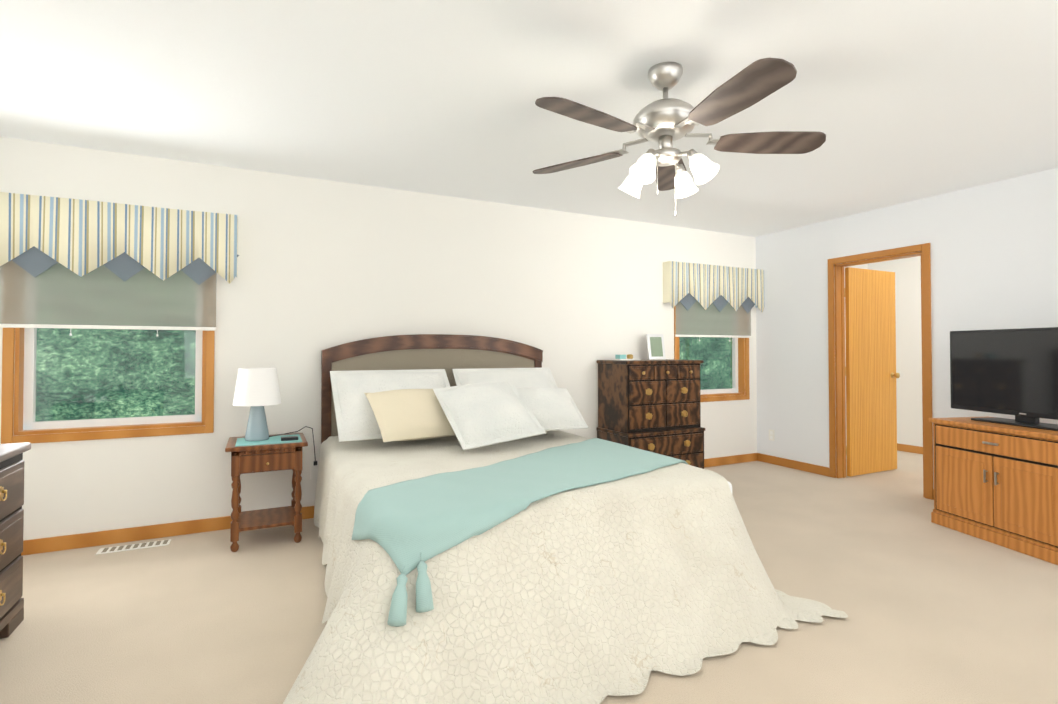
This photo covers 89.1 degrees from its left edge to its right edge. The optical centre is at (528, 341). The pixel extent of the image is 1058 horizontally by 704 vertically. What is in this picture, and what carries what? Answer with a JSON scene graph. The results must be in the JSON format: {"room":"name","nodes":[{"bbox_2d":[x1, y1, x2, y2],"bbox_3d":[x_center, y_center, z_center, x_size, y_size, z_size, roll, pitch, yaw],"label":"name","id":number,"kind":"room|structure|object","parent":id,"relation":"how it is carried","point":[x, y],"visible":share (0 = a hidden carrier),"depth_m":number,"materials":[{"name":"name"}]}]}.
{"room":"bedroom","nodes":[
{"label":"bedroom","id":0,"kind":"room"},
{"bbox_2d":[0,137,867,539],"bbox_3d":[0.525,0.056,4.979,8.600,2.440,0.150,0,-1,-26],"label":"wall","id":1,"kind":"structure","parent":0,"point":[574,297],"depth_m":3.91,"materials":[{"name":"white paint"}]},
{"bbox_2d":[1,328,214,443],"bbox_3d":[-2.596,-0.065,3.397,1.060,1.330,0.130,0,-1,-26],"label":"window","id":2,"kind":"structure","parent":1,"relation":"in","point":[18,402],"depth_m":3.31,"materials":[{"name":"brown wood"}]},
{"bbox_2d":[0,260,216,336],"bbox_3d":[-2.560,-0.413,3.331,1.080,0.756,0.040,0,-1,-26],"label":"window shade","id":3,"kind":"object","parent":1,"relation":"attached to","point":[58,295],"visible":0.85,"depth_m":3.30,"materials":[{"name":"white"}]},
{"bbox_2d":[0,192,238,284],"bbox_3d":[-2.518,-0.609,3.328,1.280,0.475,0.117,0,-1,-26],"label":"valance","id":4,"kind":"object","parent":1,"relation":"attached to","point":[39,235],"visible":1,"depth_m":3.28,"materials":[{"name":"multicoloured fabric"}]},
{"bbox_2d":[310,463,318,479],"bbox_3d":[-1.531,0.930,3.856,0.070,0.115,0.006,0,-1,-26],"label":"electrical outlet","id":5,"kind":"object","parent":1,"relation":"attached to","point":[313,472],"visible":0.54,"depth_m":3.85,"materials":[{"name":"white plastic"}]},
{"bbox_2d":[21,453,756,555],"bbox_3d":[-0.333,1.225,4.440,6.300,0.085,0.017,0,-1,-26],"label":"baseboard","id":6,"kind":"structure","parent":1,"relation":"attached to","point":[61,543],"depth_m":3.39,"materials":[{"name":"brown wood"}]},
{"bbox_2d":[674,306,749,401],"bbox_3d":[1.886,-0.038,5.624,1.030,1.310,0.130,0,-1,-26],"label":"window","id":7,"kind":"structure","parent":1,"relation":"in","point":[739,389],"depth_m":5.77,"materials":[{"name":"brown wood"}]},
{"bbox_2d":[675,301,751,341],"bbox_3d":[1.922,-0.379,5.558,1.050,0.751,0.040,0,-1,-26],"label":"window shade","id":8,"kind":"object","parent":7,"relation":"attached to","point":[696,319],"visible":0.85,"depth_m":5.54,"materials":[{"name":"white"}]},
{"bbox_2d":[663,261,764,312],"bbox_3d":[1.931,-0.542,5.537,1.305,0.475,0.117,0,-1,-26],"label":"valance","id":9,"kind":"object","parent":1,"relation":"attached to","point":[689,285],"visible":1,"depth_m":5.46,"materials":[{"name":"multicoloured fabric"}]},
{"bbox_2d":[0,450,1057,703],"bbox_3d":[1.602,1.266,2.792,8.600,0.050,4.990,0,-1,-26],"label":"floor","id":10,"kind":"structure","parent":0,"point":[938,614],"depth_m":2.42,"materials":[{"name":"carpet"}]},
{"bbox_2d":[0,442,30,638],"bbox_3d":[-2.101,0.764,1.583,0.526,0.914,1.605,0,-1,-26],"label":"dresser","id":11,"kind":"object","parent":10,"relation":"on","point":[12,461],"visible":1,"depth_m":2.25,"materials":[{"name":"brown wood"}]},
{"bbox_2d":[95,539,170,554],"bbox_3d":[-2.397,1.244,3.268,0.360,0.008,0.100,0,-1,-26],"label":"floor vent","id":12,"kind":"object","parent":10,"relation":"in","point":[132,547],"visible":1,"depth_m":3.26,"materials":[{"name":"white plastic"}]},
{"bbox_2d":[225,433,307,551],"bbox_3d":[-1.675,0.927,3.436,0.450,0.647,0.450,0,-1,-26],"label":"nightstand","id":13,"kind":"object","parent":10,"relation":"on","point":[278,452],"visible":1,"depth_m":3.31,"materials":[{"name":"brown wood"}]},
{"bbox_2d":[233,367,316,465],"bbox_3d":[-1.657,0.523,3.550,0.523,0.710,0.442,0,-1,-26],"label":"lamp","id":14,"kind":"object","parent":13,"relation":"on","point":[257,390],"visible":1,"depth_m":3.35,"materials":[{"name":"white fabric"}]},
{"bbox_2d":[283,334,847,703],"bbox_3d":[-0.173,0.582,2.960,2.390,1.322,2.770,0,-1,-26],"label":"bed","id":15,"kind":"object","parent":10,"relation":"on","point":[490,532],"visible":1,"depth_m":2.21,"materials":[{"name":"white fabric"}]},
{"bbox_2d":[597,334,704,468],"bbox_3d":[1.112,0.599,4.868,0.870,1.352,0.506,0,-1,-26],"label":"chest","id":16,"kind":"object","parent":10,"relation":"on","point":[652,404],"visible":0.81,"depth_m":4.70,"materials":[{"name":"brown wood"}]},
{"bbox_2d":[929,416,1057,564],"bbox_3d":[3.110,0.887,3.375,0.524,0.725,0.856,0,-1,-11],"label":"base cabinet","id":17,"kind":"object","parent":10,"relation":"on","point":[996,483],"visible":0.98,"depth_m":3.30,"materials":[{"name":"brown wood"}]},
{"bbox_2d":[950,327,1057,430],"bbox_3d":[3.140,0.219,3.402,0.220,0.610,0.960,0,-1,-11],"label":"tv","id":18,"kind":"object","parent":17,"relation":"on","point":[1009,371],"visible":1,"depth_m":3.48,"materials":[{"name":"black plastic"}]},
{"bbox_2d":[0,0,1057,236],"bbox_3d":[1.602,-1.224,2.833,8.600,0.050,4.990,0,-1,-26],"label":"ceiling","id":19,"kind":"structure","parent":0,"point":[896,102],"depth_m":2.58,"materials":[{"name":"white paint"}]},
{"bbox_2d":[533,58,825,216],"bbox_3d":[0.596,-0.879,2.340,1.332,0.654,1.325,0,-1,-26],"label":"fan","id":20,"kind":"object","parent":19,"relation":"hanging from","point":[665,122],"visible":1,"depth_m":2.29,"materials":[{"name":"brown wood"}]},
{"bbox_2d":[868,256,922,446],"bbox_3d":[5.386,0.051,4.692,0.150,2.440,4.690,0,-1,-26],"label":"wall","id":21,"kind":"structure","parent":0,"point":[907,271],"depth_m":6.35,"materials":[{"name":"white paint"}]},
{"bbox_2d":[897,443,922,453],"bbox_3d":[5.312,1.228,4.636,0.014,0.085,4.690,0,-1,-26],"label":"baseboard","id":22,"kind":"structure","parent":21,"relation":"attached to","point":[900,447],"depth_m":6.30,"materials":[{"name":"brown wood"}]},
{"bbox_2d":[756,168,1057,488],"bbox_3d":[3.581,0.037,3.795,0.120,2.440,4.690,0,-1,-26],"label":"wall","id":23,"kind":"structure","parent":0,"point":[994,253],"depth_m":4.34,"materials":[{"name":"white paint"}]},
{"bbox_2d":[769,429,774,440],"bbox_3d":[2.564,0.985,5.681,0.009,0.115,0.070,0,-1,-26],"label":"electrical outlet","id":24,"kind":"object","parent":23,"relation":"attached to","point":[771,435],"visible":1,"depth_m":5.67,"materials":[{"name":"white plastic"}]},
{"bbox_2d":[757,453,829,476],"bbox_3d":[2.673,1.241,5.452,0.014,0.085,0.800,0,-1,-26],"label":"baseboard","id":25,"kind":"structure","parent":23,"relation":"attached to","point":[821,470],"depth_m":5.42,"materials":[{"name":"brown wood"}]},
{"bbox_2d":[844,267,899,476],"bbox_3d":[3.342,0.282,5.244,0.755,1.973,0.168,0,-1,-26],"label":"door","id":26,"kind":"structure","parent":23,"relation":"in","point":[871,375],"depth_m":5.21,"materials":[{"name":"brown wood"}]},
{"bbox_2d":[828,243,932,499],"bbox_3d":[3.107,0.239,4.746,0.156,2.067,0.874,0,-1,-26],"label":"door frame","id":27,"kind":"structure","parent":23,"relation":"attached to","point":[836,364],"depth_m":5.04,"materials":[{"name":"brown wood"}]},
{"label":"outside","id":28,"kind":"structure","parent":0,"visible":0},
{"bbox_2d":[35,328,731,421],"bbox_3d":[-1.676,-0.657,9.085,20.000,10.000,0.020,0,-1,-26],"label":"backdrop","id":29,"kind":"structure","parent":28,"point":[147,350],"depth_m":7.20,"materials":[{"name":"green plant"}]}
]}

